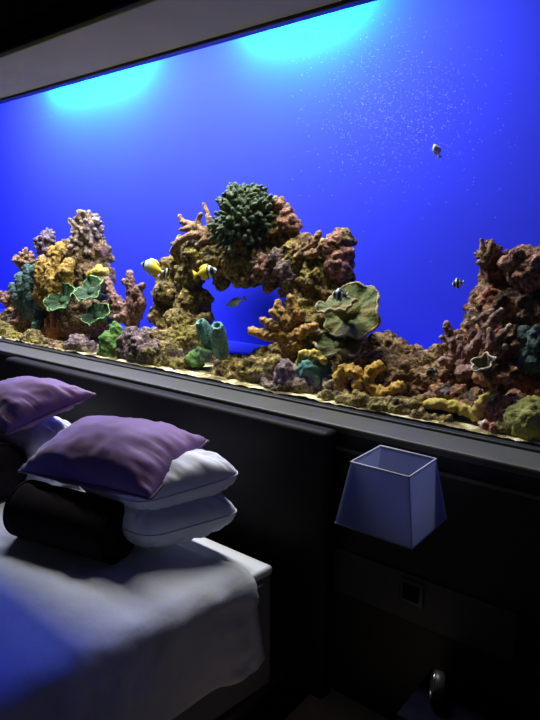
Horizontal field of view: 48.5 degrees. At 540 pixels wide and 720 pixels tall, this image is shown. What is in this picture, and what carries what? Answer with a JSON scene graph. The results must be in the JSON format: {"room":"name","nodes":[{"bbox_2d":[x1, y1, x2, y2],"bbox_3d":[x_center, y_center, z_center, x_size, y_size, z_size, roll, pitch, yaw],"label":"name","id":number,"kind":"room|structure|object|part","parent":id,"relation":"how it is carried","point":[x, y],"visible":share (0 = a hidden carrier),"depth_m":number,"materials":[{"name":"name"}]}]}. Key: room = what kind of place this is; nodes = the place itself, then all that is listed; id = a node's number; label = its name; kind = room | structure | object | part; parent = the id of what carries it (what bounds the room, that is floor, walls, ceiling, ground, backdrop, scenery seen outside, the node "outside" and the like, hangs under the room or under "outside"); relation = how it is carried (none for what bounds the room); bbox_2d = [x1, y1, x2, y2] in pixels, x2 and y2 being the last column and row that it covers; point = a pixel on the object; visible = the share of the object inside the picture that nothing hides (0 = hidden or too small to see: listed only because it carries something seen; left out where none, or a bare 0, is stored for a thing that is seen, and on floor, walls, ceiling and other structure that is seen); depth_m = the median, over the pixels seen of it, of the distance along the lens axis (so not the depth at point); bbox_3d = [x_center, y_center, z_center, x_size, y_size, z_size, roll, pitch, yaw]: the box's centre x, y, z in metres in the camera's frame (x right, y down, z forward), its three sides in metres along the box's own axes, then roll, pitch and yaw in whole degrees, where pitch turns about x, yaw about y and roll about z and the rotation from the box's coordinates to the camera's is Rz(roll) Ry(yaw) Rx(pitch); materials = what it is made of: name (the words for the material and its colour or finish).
{"room":"bedroom","nodes":[
{"label":"bedroom","id":0,"kind":"room"},
{"bbox_2d":[0,0,67,28],"bbox_3d":[-0.617,-1.602,2.237,6.500,0.636,0.360,9,14,38],"label":"wall","id":1,"kind":"structure","parent":0,"point":[11,11],"depth_m":2.34,"materials":[{"name":"black paint"}]},
{"bbox_2d":[0,0,140,53],"bbox_3d":[-0.755,-1.217,2.138,6.500,0.080,0.018,9,14,38],"label":"trim","id":2,"kind":"structure","parent":1,"relation":"attached to","point":[67,14],"depth_m":2.14,"materials":[{"name":"black paint"}]},
{"bbox_2d":[0,0,342,98],"bbox_3d":[-0.636,-1.239,2.284,6.500,0.094,0.362,9,14,38],"label":"trim","id":3,"kind":"structure","parent":1,"relation":"attached to","point":[143,28],"depth_m":2.14,"materials":[{"name":"paint"}]},
{"bbox_2d":[0,0,376,103],"bbox_3d":[-0.745,-1.264,2.631,5.900,0.026,0.044,9,14,38],"label":"trim","id":4,"kind":"structure","parent":1,"relation":"attached to","point":[345,4],"depth_m":2.22,"materials":[{"name":"black metal"}]},
{"bbox_2d":[0,0,539,349],"bbox_3d":[-0.182,-1.060,3.388,6.100,2.150,0.080,9,14,38],"label":"water","id":5,"kind":"structure","parent":0,"point":[139,148],"depth_m":2.94,"materials":[{"name":"blue liquid"}]},
{"bbox_2d":[0,354,539,719],"bbox_3d":[-0.551,0.567,2.754,6.500,1.008,0.150,9,14,38],"label":"wall","id":6,"kind":"structure","parent":0,"point":[486,548],"depth_m":1.77,"materials":[{"name":"black paint"}]},
{"bbox_2d":[0,342,539,478],"bbox_3d":[-0.790,0.048,2.835,5.900,0.026,0.142,9,14,38],"label":"sill","id":7,"kind":"structure","parent":6,"relation":"attached to","point":[518,461],"depth_m":2.02,"materials":[{"name":"stone"}]},
{"bbox_2d":[0,339,539,452],"bbox_3d":[-0.741,0.023,2.893,5.900,0.017,0.032,9,14,38],"label":"trim","id":8,"kind":"structure","parent":6,"relation":"attached to","point":[511,444],"depth_m":2.17,"materials":[{"name":"black metal"}]},
{"bbox_2d":[335,445,446,548],"bbox_3d":[0.365,0.338,1.645,0.225,0.174,0.337,9,14,38],"label":"wall lamp","id":9,"kind":"object","parent":6,"relation":"attached to","point":[393,495],"visible":1,"depth_m":1.54,"materials":[{"name":"fabric"}]},
{"bbox_3d":[0.327,0.432,1.615,0.225,0.003,0.215,9,14,38],"label":"trim","id":10,"kind":"part","parent":9,"relation":"part of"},
{"bbox_3d":[0.327,0.265,1.582,0.171,0.005,0.166,9,14,38],"label":"trim","id":11,"kind":"part","parent":9,"relation":"part of","materials":[{"name":"white metal"}]},
{"bbox_2d":[399,577,423,608],"bbox_3d":[0.438,0.723,1.862,0.080,0.080,0.012,9,14,38],"label":"wall socket","id":12,"kind":"object","parent":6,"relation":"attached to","point":[411,592],"visible":1,"depth_m":1.86,"materials":[{"name":"grey plastic"}]},
{"bbox_2d":[333,546,516,663],"bbox_3d":[0.414,0.740,1.897,0.700,0.157,0.006,9,14,38],"label":"wall panel","id":13,"kind":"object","parent":6,"relation":"attached to","point":[488,628],"depth_m":1.82,"materials":[{"name":"black wood"}]},
{"bbox_2d":[336,445,539,500],"bbox_3d":[0.428,0.318,1.797,0.740,0.013,0.012,9,14,38],"label":"trim","id":14,"kind":"structure","parent":6,"relation":"attached to","point":[338,447],"depth_m":1.67,"materials":[{"name":"wood"}]},
{"bbox_2d":[0,309,539,446],"bbox_3d":[-0.448,0.003,3.262,6.100,0.114,0.930,9,14,38],"label":"floor","id":15,"kind":"structure","parent":0,"point":[235,347],"depth_m":2.69,"materials":[{"name":"beige sand"}]},
{"bbox_2d":[0,333,539,443],"bbox_3d":[-0.589,-0.030,3.083,5.850,0.018,0.460,9,14,38],"label":"gravel","id":16,"kind":"object","parent":15,"relation":"on","point":[463,422],"visible":0.19,"depth_m":2.38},
{"bbox_2d":[0,320,22,339],"bbox_3d":[-1.676,-0.208,3.763,0.466,0.108,0.179,9,14,38],"label":"rock","id":17,"kind":"object","parent":16,"relation":"on","point":[7,330],"visible":0.8,"depth_m":3.65,"materials":[{"name":"yellow stone"}]},
{"bbox_2d":[16,329,45,344],"bbox_3d":[-1.394,-0.144,3.526,0.338,0.077,0.150,9,14,38],"label":"rock","id":18,"kind":"object","parent":16,"relation":"on","point":[35,336],"visible":0.72,"depth_m":3.47,"materials":[{"name":"yellow stone"}]},
{"bbox_2d":[41,338,63,347],"bbox_3d":[-1.212,-0.098,3.371,0.261,0.045,0.113,9,14,38],"label":"rock","id":19,"kind":"object","parent":16,"relation":"on","point":[59,344],"visible":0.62,"depth_m":3.35,"materials":[{"name":"brown stone"}]},
{"bbox_2d":[44,311,63,339],"bbox_3d":[-1.281,-0.200,3.554,0.174,0.173,0.072,9,14,38],"label":"sponge","id":20,"kind":"object","parent":16,"relation":"on","point":[52,332],"visible":0.59,"depth_m":3.54,"materials":[{"name":"brown"}]},
{"bbox_2d":[0,224,119,340],"bbox_3d":[-1.325,-0.516,3.768,1.167,0.710,0.450,9,14,38],"label":"rock","id":21,"kind":"object","parent":16,"relation":"on","point":[69,320],"visible":0.38,"depth_m":3.50,"materials":[{"name":"brown stone"}]},
{"bbox_2d":[0,290,9,306],"bbox_3d":[-1.782,-0.401,4.069,0.136,0.150,0.127,9,14,38],"label":"coral","id":22,"kind":"object","parent":21,"relation":"on","point":[4,297],"visible":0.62,"depth_m":4.02},
{"bbox_2d":[11,247,35,271],"bbox_3d":[-1.596,-0.658,3.929,0.174,0.164,0.164,9,14,38],"label":"coral","id":23,"kind":"object","parent":21,"relation":"on","point":[24,257],"visible":0.82,"depth_m":3.89},
{"bbox_2d":[7,264,46,322],"bbox_3d":[-1.511,-0.414,3.757,0.418,0.378,0.141,7,13,32],"label":"coral","id":24,"kind":"object","parent":21,"relation":"on","point":[21,289],"visible":0.73,"depth_m":3.69},
{"bbox_2d":[31,320,42,329],"bbox_3d":[-1.428,-0.213,3.678,0.072,0.065,0.069,-5,12,-23],"label":"coral","id":25,"kind":"object","parent":21,"relation":"on","point":[37,325],"visible":0.9,"depth_m":3.66},
{"bbox_2d":[33,228,55,256],"bbox_3d":[-1.418,-0.731,3.798,0.155,0.212,0.182,-4,12,-21],"label":"coral","id":26,"kind":"object","parent":21,"relation":"on","point":[46,238],"visible":0.72,"depth_m":3.75},
{"bbox_2d":[31,241,75,311],"bbox_3d":[-1.280,-0.497,3.582,0.349,0.420,0.194,9,14,38],"label":"coral","id":27,"kind":"object","parent":21,"relation":"on","point":[50,272],"visible":0.68,"depth_m":3.52},
{"bbox_2d":[43,283,76,311],"bbox_3d":[-1.197,-0.357,3.444,0.209,0.164,0.185,-4,12,-17],"label":"plate coral","id":28,"kind":"object","parent":21,"relation":"on","point":[51,302],"visible":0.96,"depth_m":3.47},
{"bbox_2d":[68,217,99,227],"bbox_3d":[-1.113,-0.828,3.581,0.293,0.122,0.054,9,14,38],"label":"coral","id":29,"kind":"object","parent":21,"relation":"on","point":[95,220],"visible":0.18,"depth_m":3.50},
{"bbox_2d":[67,209,104,254],"bbox_3d":[-1.091,-0.739,3.556,0.216,0.295,0.244,9,14,38],"label":"coral","id":30,"kind":"object","parent":21,"relation":"on","point":[83,231],"visible":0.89,"depth_m":3.49},
{"bbox_2d":[73,275,107,301],"bbox_3d":[-1.002,-0.387,3.305,0.177,0.156,0.192,0,11,-1],"label":"plate coral","id":31,"kind":"object","parent":21,"relation":"attached to","point":[91,287],"visible":1,"depth_m":3.33},
{"bbox_2d":[80,301,112,325],"bbox_3d":[-0.947,-0.244,3.267,0.176,0.138,0.171,-2,12,-10],"label":"plate coral","id":32,"kind":"object","parent":21,"relation":"attached to","point":[97,311],"visible":1,"depth_m":3.29},
{"bbox_2d":[84,264,109,278],"bbox_3d":[-1.001,-0.494,3.445,0.220,0.113,0.067,9,14,38],"label":"sponge","id":33,"kind":"object","parent":21,"relation":"attached to","point":[99,271],"visible":0.75,"depth_m":3.39,"materials":[{"name":"yellow"}]},
{"bbox_2d":[102,270,146,327],"bbox_3d":[-0.794,-0.325,3.246,0.350,0.326,0.113,9,14,38],"label":"branching coral","id":34,"kind":"object","parent":21,"relation":"attached to","point":[131,310],"visible":0.93,"depth_m":3.20},
{"bbox_2d":[62,333,96,353],"bbox_3d":[-1.016,-0.096,3.229,0.238,0.097,0.149,9,14,38],"label":"rock","id":35,"kind":"object","parent":16,"relation":"on","point":[77,342],"visible":0.84,"depth_m":3.19,"materials":[{"name":"purple stone"}]},
{"bbox_2d":[97,321,122,356],"bbox_3d":[-0.810,-0.107,3.066,0.129,0.183,0.144,9,14,38],"label":"rock","id":36,"kind":"object","parent":16,"relation":"on","point":[107,345],"visible":0.73,"depth_m":3.03,"materials":[{"name":"green stone"}]},
{"bbox_2d":[115,326,164,365],"bbox_3d":[-0.615,-0.075,2.941,0.334,0.170,0.210,9,14,38],"label":"rock","id":37,"kind":"object","parent":16,"relation":"on","point":[135,344],"visible":0.71,"depth_m":2.88,"materials":[{"name":"stone"}]},
{"bbox_2d":[149,330,191,369],"bbox_3d":[-0.492,-0.050,2.835,0.180,0.162,0.375,-6,13,-28],"label":"rock","id":38,"kind":"object","parent":16,"relation":"on","point":[169,353],"visible":0.72,"depth_m":2.78,"materials":[{"name":"yellow stone"}]},
{"bbox_2d":[183,346,211,368],"bbox_3d":[-0.328,-0.010,2.720,0.135,0.109,0.112,9,14,38],"label":"moss ball","id":39,"kind":"object","parent":16,"relation":"on","point":[196,358],"visible":0.94,"depth_m":2.69,"materials":[{"name":"green plant"}]},
{"bbox_2d":[195,318,228,359],"bbox_3d":[-0.245,-0.090,2.670,0.116,0.182,0.198,-8,14,-36],"label":"sponge","id":40,"kind":"object","parent":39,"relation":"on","point":[213,337],"visible":0.97,"depth_m":2.64,"materials":[{"name":"teal"}]},
{"bbox_2d":[210,353,284,385],"bbox_3d":[-0.096,0.023,2.546,0.405,0.132,0.188,9,14,38],"label":"rock","id":41,"kind":"object","parent":16,"relation":"on","point":[251,369],"visible":0.72,"depth_m":2.47,"materials":[{"name":"brown stone"}]},
{"bbox_2d":[247,293,318,357],"bbox_3d":[0.056,-0.141,2.466,0.369,0.270,0.088,9,14,38],"label":"coral","id":42,"kind":"object","parent":41,"relation":"on","point":[286,330],"visible":1,"depth_m":2.44},
{"bbox_2d":[147,195,357,362],"bbox_3d":[-0.081,-0.388,2.920,1.283,0.791,0.645,8,14,34],"label":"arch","id":43,"kind":"object","parent":16,"relation":"on","point":[179,300],"visible":0.62,"depth_m":2.82,"materials":[{"name":"brown stone"}]},
{"bbox_2d":[169,202,213,253],"bbox_3d":[-0.380,-0.641,2.928,0.290,0.246,0.078,7,13,30],"label":"coral","id":44,"kind":"object","parent":43,"relation":"on","point":[195,229],"visible":0.86,"depth_m":2.89},
{"bbox_2d":[206,182,277,252],"bbox_3d":[-0.108,-0.643,2.759,0.362,0.344,0.287,9,14,38],"label":"coral","id":45,"kind":"object","parent":43,"relation":"on","point":[244,219],"visible":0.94,"depth_m":2.67},
{"bbox_2d":[241,183,267,201],"bbox_3d":[-0.070,-0.737,2.714,0.140,0.125,0.140,9,14,38],"label":"coral","id":46,"kind":"object","parent":43,"relation":"on","point":[256,189],"visible":0.56,"depth_m":2.68},
{"bbox_2d":[250,252,272,280],"bbox_3d":[-0.029,-0.415,2.673,0.121,0.129,0.122,-2,11,-10],"label":"coral","id":47,"kind":"object","parent":43,"relation":"on","point":[261,267],"visible":0.84,"depth_m":2.63},
{"bbox_2d":[262,247,295,292],"bbox_3d":[0.048,-0.394,2.617,0.104,0.198,0.190,-9,14,-38],"label":"rock","id":48,"kind":"object","parent":43,"relation":"on","point":[282,275],"visible":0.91,"depth_m":2.57,"materials":[{"name":"stone"}]},
{"bbox_2d":[271,196,302,238],"bbox_3d":[0.071,-0.621,2.662,0.170,0.216,0.112,9,14,38],"label":"coral","id":49,"kind":"object","parent":43,"relation":"on","point":[288,222],"visible":0.88,"depth_m":2.63},
{"bbox_2d":[291,230,323,259],"bbox_3d":[0.158,-0.480,2.520,0.176,0.129,0.073,9,14,38],"label":"branching coral","id":50,"kind":"object","parent":43,"relation":"on","point":[308,243],"visible":0.97,"depth_m":2.51},
{"bbox_2d":[320,228,354,282],"bbox_3d":[0.277,-0.435,2.493,0.151,0.225,0.129,9,14,38],"label":"rock","id":51,"kind":"object","parent":43,"relation":"on","point":[337,256],"visible":0.95,"depth_m":2.46,"materials":[{"name":"stone"}]},
{"bbox_2d":[321,281,380,338],"bbox_3d":[0.316,-0.197,2.316,0.256,0.210,0.212,4,12,19],"label":"plate coral","id":52,"kind":"object","parent":43,"relation":"attached to","point":[364,317],"visible":0.77,"depth_m":2.28},
{"bbox_2d":[315,296,358,321],"bbox_3d":[0.249,-0.189,2.261,0.149,0.116,0.132,-1,11,-7],"label":"plate coral","id":53,"kind":"object","parent":52,"relation":"on","point":[340,309],"visible":0.94,"depth_m":2.26},
{"bbox_2d":[259,356,318,396],"bbox_3d":[0.074,0.057,2.384,0.298,0.129,0.179,9,14,38],"label":"rock","id":54,"kind":"object","parent":16,"relation":"on","point":[286,378],"visible":0.7,"depth_m":2.33,"materials":[{"name":"purple stone"}]},
{"bbox_2d":[295,348,331,389],"bbox_3d":[0.165,0.039,2.345,0.156,0.171,0.139,9,14,38],"label":"sponge","id":55,"kind":"object","parent":54,"relation":"on","point":[312,369],"visible":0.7,"depth_m":2.29,"materials":[{"name":"teal"}]},
{"bbox_2d":[296,349,327,364],"bbox_3d":[0.159,-0.009,2.310,0.145,0.073,0.046,10,15,41],"label":"coral","id":56,"kind":"object","parent":55,"relation":"on","point":[304,354],"visible":0.92,"depth_m":2.29},
{"bbox_2d":[332,362,364,391],"bbox_3d":[0.295,0.082,2.208,0.145,0.146,0.070,9,14,38],"label":"coral","id":57,"kind":"object","parent":16,"relation":"on","point":[340,376],"visible":0.77,"depth_m":2.19},
{"bbox_2d":[314,389,429,417],"bbox_3d":[0.356,0.136,2.130,0.440,0.073,0.117,9,14,38],"label":"rock","id":58,"kind":"object","parent":16,"relation":"on","point":[401,405],"visible":0.84,"depth_m":2.07,"materials":[{"name":"brown stone"}]},
{"bbox_2d":[322,377,333,388],"bbox_3d":[0.226,0.084,2.255,0.081,0.056,0.037,9,14,38],"label":"coral","id":59,"kind":"object","parent":58,"relation":"on","point":[326,384],"visible":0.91,"depth_m":2.25},
{"bbox_2d":[362,360,406,396],"bbox_3d":[0.399,0.071,2.121,0.072,0.137,0.165,-10,15,-41],"label":"coral","id":60,"kind":"object","parent":58,"relation":"on","point":[371,371],"visible":0.96,"depth_m":2.12},
{"bbox_2d":[327,330,457,396],"bbox_3d":[0.455,0.012,2.320,0.689,0.242,0.297,9,14,38],"label":"rock","id":61,"kind":"object","parent":16,"relation":"on","point":[402,361],"visible":0.44,"depth_m":2.22,"materials":[{"name":"brown stone"}]},
{"bbox_2d":[312,331,366,358],"bbox_3d":[0.267,-0.052,2.308,0.192,0.137,0.167,-2,11,-8],"label":"plate coral","id":62,"kind":"object","parent":61,"relation":"on","point":[346,346],"visible":0.91,"depth_m":2.30},
{"bbox_2d":[409,407,453,427],"bbox_3d":[0.533,0.182,1.968,0.162,0.046,0.078,9,14,38],"label":"rock","id":63,"kind":"object","parent":16,"relation":"on","point":[420,413],"visible":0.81,"depth_m":1.96,"materials":[{"name":"yellow stone"}]},
{"bbox_2d":[422,390,498,421],"bbox_3d":[0.609,0.134,1.934,0.242,0.113,0.052,9,14,38],"label":"coral","id":64,"kind":"object","parent":16,"relation":"on","point":[474,413],"visible":1,"depth_m":1.91},
{"bbox_2d":[472,370,511,389],"bbox_3d":[0.687,0.062,1.870,0.050,0.066,0.120,-11,16,-43],"label":"rock","id":65,"kind":"object","parent":64,"relation":"on","point":[492,381],"visible":0.98,"depth_m":1.85,"materials":[{"name":"brown stone"}]},
{"bbox_2d":[470,352,496,373],"bbox_3d":[0.662,0.012,1.873,0.070,0.069,0.084,-2,12,-11],"label":"coral","id":66,"kind":"object","parent":65,"relation":"on","point":[483,364],"visible":1,"depth_m":1.89},
{"bbox_2d":[423,382,526,421],"bbox_3d":[0.669,0.138,1.956,0.134,0.138,0.392,-11,16,-43],"label":"rock","id":67,"kind":"object","parent":16,"relation":"on","point":[495,410],"visible":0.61,"depth_m":1.91,"materials":[{"name":"brown stone"}]},
{"bbox_2d":[440,387,450,397],"bbox_3d":[0.585,0.109,1.996,0.042,0.039,0.041,9,14,38],"label":"coral","id":68,"kind":"object","parent":67,"relation":"on","point":[445,392],"visible":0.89,"depth_m":1.99},
{"bbox_2d":[475,419,501,436],"bbox_3d":[0.673,0.207,1.845,0.086,0.047,0.049,9,14,38],"label":"coral","id":69,"kind":"object","parent":16,"relation":"on","point":[485,424],"visible":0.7,"depth_m":1.83},
{"bbox_2d":[440,244,539,396],"bbox_3d":[0.878,-0.103,2.027,0.574,0.583,0.413,9,14,38],"label":"rock","id":70,"kind":"object","parent":16,"relation":"on","point":[492,290],"visible":0.33,"depth_m":2.00,"materials":[{"name":"brown stone"}]},
{"bbox_2d":[438,320,482,382],"bbox_3d":[0.658,-0.027,2.030,0.092,0.204,0.201,-7,13,-32],"label":"branching coral","id":71,"kind":"object","parent":70,"relation":"on","point":[460,354],"visible":0.86,"depth_m":2.03},
{"bbox_2d":[476,238,495,266],"bbox_3d":[0.726,-0.360,2.015,0.066,0.098,0.028,9,14,38],"label":"coral","id":72,"kind":"object","parent":70,"relation":"on","point":[486,254],"visible":1,"depth_m":2.01},
{"bbox_2d":[474,239,506,269],"bbox_3d":[0.755,-0.349,2.066,0.086,0.131,0.098,-8,14,-34],"label":"coral","id":73,"kind":"object","parent":70,"relation":"on","point":[498,253],"visible":0.39,"depth_m":2.04},
{"bbox_2d":[471,307,512,358],"bbox_3d":[0.721,-0.090,1.954,0.057,0.166,0.139,-6,13,-26],"label":"coral","id":74,"kind":"object","parent":70,"relation":"on","point":[491,341],"visible":0.99,"depth_m":1.94},
{"bbox_2d":[497,244,539,292],"bbox_3d":[0.845,-0.302,1.976,0.192,0.159,0.115,9,14,38],"label":"rock","id":75,"kind":"object","parent":70,"relation":"on","point":[520,266],"visible":1,"depth_m":1.95,"materials":[{"name":"brown stone"}]},
{"bbox_2d":[516,324,539,373],"bbox_3d":[0.832,-0.033,1.877,0.088,0.162,0.127,-5,12,-25],"label":"coral","id":76,"kind":"object","parent":70,"relation":"on","point":[528,337],"visible":1,"depth_m":1.86},
{"bbox_2d":[489,420,511,434],"bbox_3d":[0.728,0.195,1.848,0.098,0.068,0.098,-4,12,-17],"label":"rock","id":77,"kind":"object","parent":16,"relation":"on","point":[501,427],"visible":0.35,"depth_m":1.81,"materials":[{"name":"brown stone"}]},
{"bbox_2d":[502,395,539,439],"bbox_3d":[0.802,0.172,1.809,0.194,0.128,0.161,9,14,38],"label":"brain coral","id":78,"kind":"object","parent":16,"relation":"on","point":[523,419],"visible":0.87,"depth_m":1.77},
{"bbox_3d":[-0.469,-0.922,3.050,5.898,1.788,0.834,9,14,38],"label":"water","id":79,"kind":"object","parent":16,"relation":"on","visible":0},
{"bbox_2d":[141,258,167,278],"bbox_3d":[-0.595,-0.469,3.081,0.191,0.106,0.031,8,14,34],"label":"butterflyfish","id":80,"kind":"object","parent":79,"relation":"in","point":[151,266],"visible":1,"depth_m":3.07,"materials":[{"name":"yellow"}]},
{"bbox_2d":[192,264,216,279],"bbox_3d":[-0.302,-0.406,2.776,0.172,0.076,0.024,10,15,42],"label":"butterflyfish","id":81,"kind":"object","parent":79,"relation":"in","point":[206,271],"visible":1,"depth_m":2.76,"materials":[{"name":"yellow"}]},
{"bbox_2d":[226,296,246,306],"bbox_3d":[-0.165,-0.286,2.923,0.125,0.061,0.017,7,13,32],"label":"wrasse","id":82,"kind":"object","parent":79,"relation":"in","point":[235,301],"visible":1,"depth_m":2.92,"materials":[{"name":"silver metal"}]},
{"bbox_2d":[332,288,347,301],"bbox_3d":[0.256,-0.237,2.190,0.063,0.050,0.020,6,13,27],"label":"damselfish","id":83,"kind":"object","parent":79,"relation":"in","point":[338,294],"visible":1,"depth_m":2.18,"materials":[{"name":"white"}]},
{"bbox_2d":[292,14,518,261],"bbox_3d":[0.452,-0.901,2.359,1.194,1.011,0.553,9,14,38],"label":"bubbles","id":84,"kind":"object","parent":79,"relation":"in","point":[372,14],"visible":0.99,"depth_m":2.29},
{"bbox_2d":[426,367,438,377],"bbox_3d":[0.549,0.043,2.026,0.042,0.039,0.015,4,12,19],"label":"damselfish","id":85,"kind":"object","parent":79,"relation":"in","point":[430,372],"visible":1,"depth_m":2.02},
{"bbox_2d":[433,144,441,157],"bbox_3d":[0.566,-0.706,2.030,0.032,0.049,0.023,8,14,34],"label":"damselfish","id":86,"kind":"object","parent":79,"relation":"in","point":[436,149],"visible":1,"depth_m":2.02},
{"bbox_2d":[452,278,463,288],"bbox_3d":[0.673,-0.273,2.148,0.042,0.041,0.016,4,12,21],"label":"damselfish","id":87,"kind":"object","parent":79,"relation":"in","point":[456,283],"visible":1,"depth_m":2.14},
{"bbox_2d":[242,680,308,719],"bbox_3d":[-1.202,1.442,1.206,5.400,0.100,3.600,9,14,38],"label":"floor","id":88,"kind":"structure","parent":0,"point":[285,698],"depth_m":2.11,"materials":[{"name":"black"}]},
{"bbox_2d":[5,357,336,719],"bbox_3d":[-1.328,0.738,1.916,2.258,0.999,2.144,9,14,38],"label":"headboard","id":89,"kind":"object","parent":88,"relation":"on","point":[282,493],"visible":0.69,"depth_m":2.10,"materials":[{"name":"black leather"}]},
{"bbox_2d":[66,485,271,719],"bbox_3d":[-1.395,0.910,1.934,2.084,0.444,1.899,9,14,38],"label":"mattress","id":90,"kind":"object","parent":89,"relation":"on","point":[217,702],"visible":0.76,"depth_m":1.97,"materials":[{"name":"fabric"}]},
{"bbox_2d":[0,486,264,719],"bbox_3d":[-1.414,0.846,1.891,2.117,0.361,1.868,9,14,38],"label":"bedspread","id":91,"kind":"object","parent":90,"relation":"on","point":[149,634],"visible":0.73,"depth_m":1.73,"materials":[{"name":"fabric"}]},
{"bbox_2d":[0,439,27,500],"bbox_3d":[-1.271,0.416,2.522,0.529,0.244,0.245,8,14,35],"label":"bolster","id":92,"kind":"object","parent":91,"relation":"on","point":[12,456],"visible":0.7,"depth_m":2.40,"materials":[{"name":"fabric"}]},
{"bbox_2d":[25,474,67,486],"bbox_3d":[-1.056,0.455,2.664,0.613,0.220,0.240,8,14,36],"label":"pillow","id":93,"kind":"object","parent":91,"relation":"on","point":[29,477],"visible":0.04,"depth_m":2.50,"materials":[{"name":"white fabric"}]},
{"bbox_2d":[0,416,70,458],"bbox_3d":[-1.092,0.332,2.666,0.627,0.218,0.252,9,14,38],"label":"pillow","id":94,"kind":"object","parent":93,"relation":"on","point":[30,440],"visible":0.26,"depth_m":2.51,"materials":[{"name":"white fabric"}]},
{"bbox_2d":[0,376,96,434],"bbox_3d":[-1.055,0.176,2.536,0.707,0.226,0.299,8,14,35],"label":"cushion","id":95,"kind":"object","parent":94,"relation":"on","point":[25,401],"visible":1,"depth_m":2.40,"materials":[{"name":"purple fabric"}]},
{"bbox_2d":[3,480,134,564],"bbox_3d":[-0.679,0.545,2.046,0.445,0.203,0.202,6,13,26],"label":"bolster","id":96,"kind":"object","parent":91,"relation":"on","point":[84,524],"visible":0.91,"depth_m":1.96,"materials":[{"name":"fabric"}]},
{"bbox_2d":[122,492,236,547],"bbox_3d":[-0.390,0.506,2.062,0.534,0.208,0.315,9,14,38],"label":"pillow","id":97,"kind":"object","parent":91,"relation":"on","point":[197,518],"visible":0.48,"depth_m":1.94,"materials":[{"name":"white fabric"}]},
{"bbox_2d":[81,448,237,510],"bbox_3d":[-0.394,0.390,2.038,0.538,0.220,0.305,9,14,38],"label":"pillow","id":98,"kind":"object","parent":97,"relation":"on","point":[197,473],"visible":0.46,"depth_m":1.93,"materials":[{"name":"white fabric"}]},
{"bbox_2d":[18,415,208,499],"bbox_3d":[-0.567,0.318,2.109,0.657,0.232,0.364,9,14,38],"label":"cushion","id":99,"kind":"object","parent":98,"relation":"on","point":[128,456],"visible":0.96,"depth_m":1.99,"materials":[{"name":"purple fabric"}]},
{"bbox_2d":[285,688,388,719],"bbox_3d":[0.288,1.272,1.717,0.745,0.029,0.599,9,14,38],"label":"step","id":100,"kind":"structure","parent":88,"relation":"on","point":[335,706],"depth_m":2.04,"materials":[{"name":"brown wood"}]},
{"bbox_2d":[396,669,520,719],"bbox_3d":[0.521,1.113,1.679,0.265,0.297,0.230,9,14,38],"label":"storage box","id":101,"kind":"object","parent":100,"relation":"on","point":[461,701],"visible":0.85,"depth_m":1.67,"materials":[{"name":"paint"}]},
{"bbox_2d":[429,669,445,706],"bbox_3d":[0.469,0.916,1.681,0.040,0.089,0.080,3,12,13],"label":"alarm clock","id":102,"kind":"object","parent":101,"relation":"on","point":[437,680],"visible":1,"depth_m":1.65,"materials":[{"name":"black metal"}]}
]}

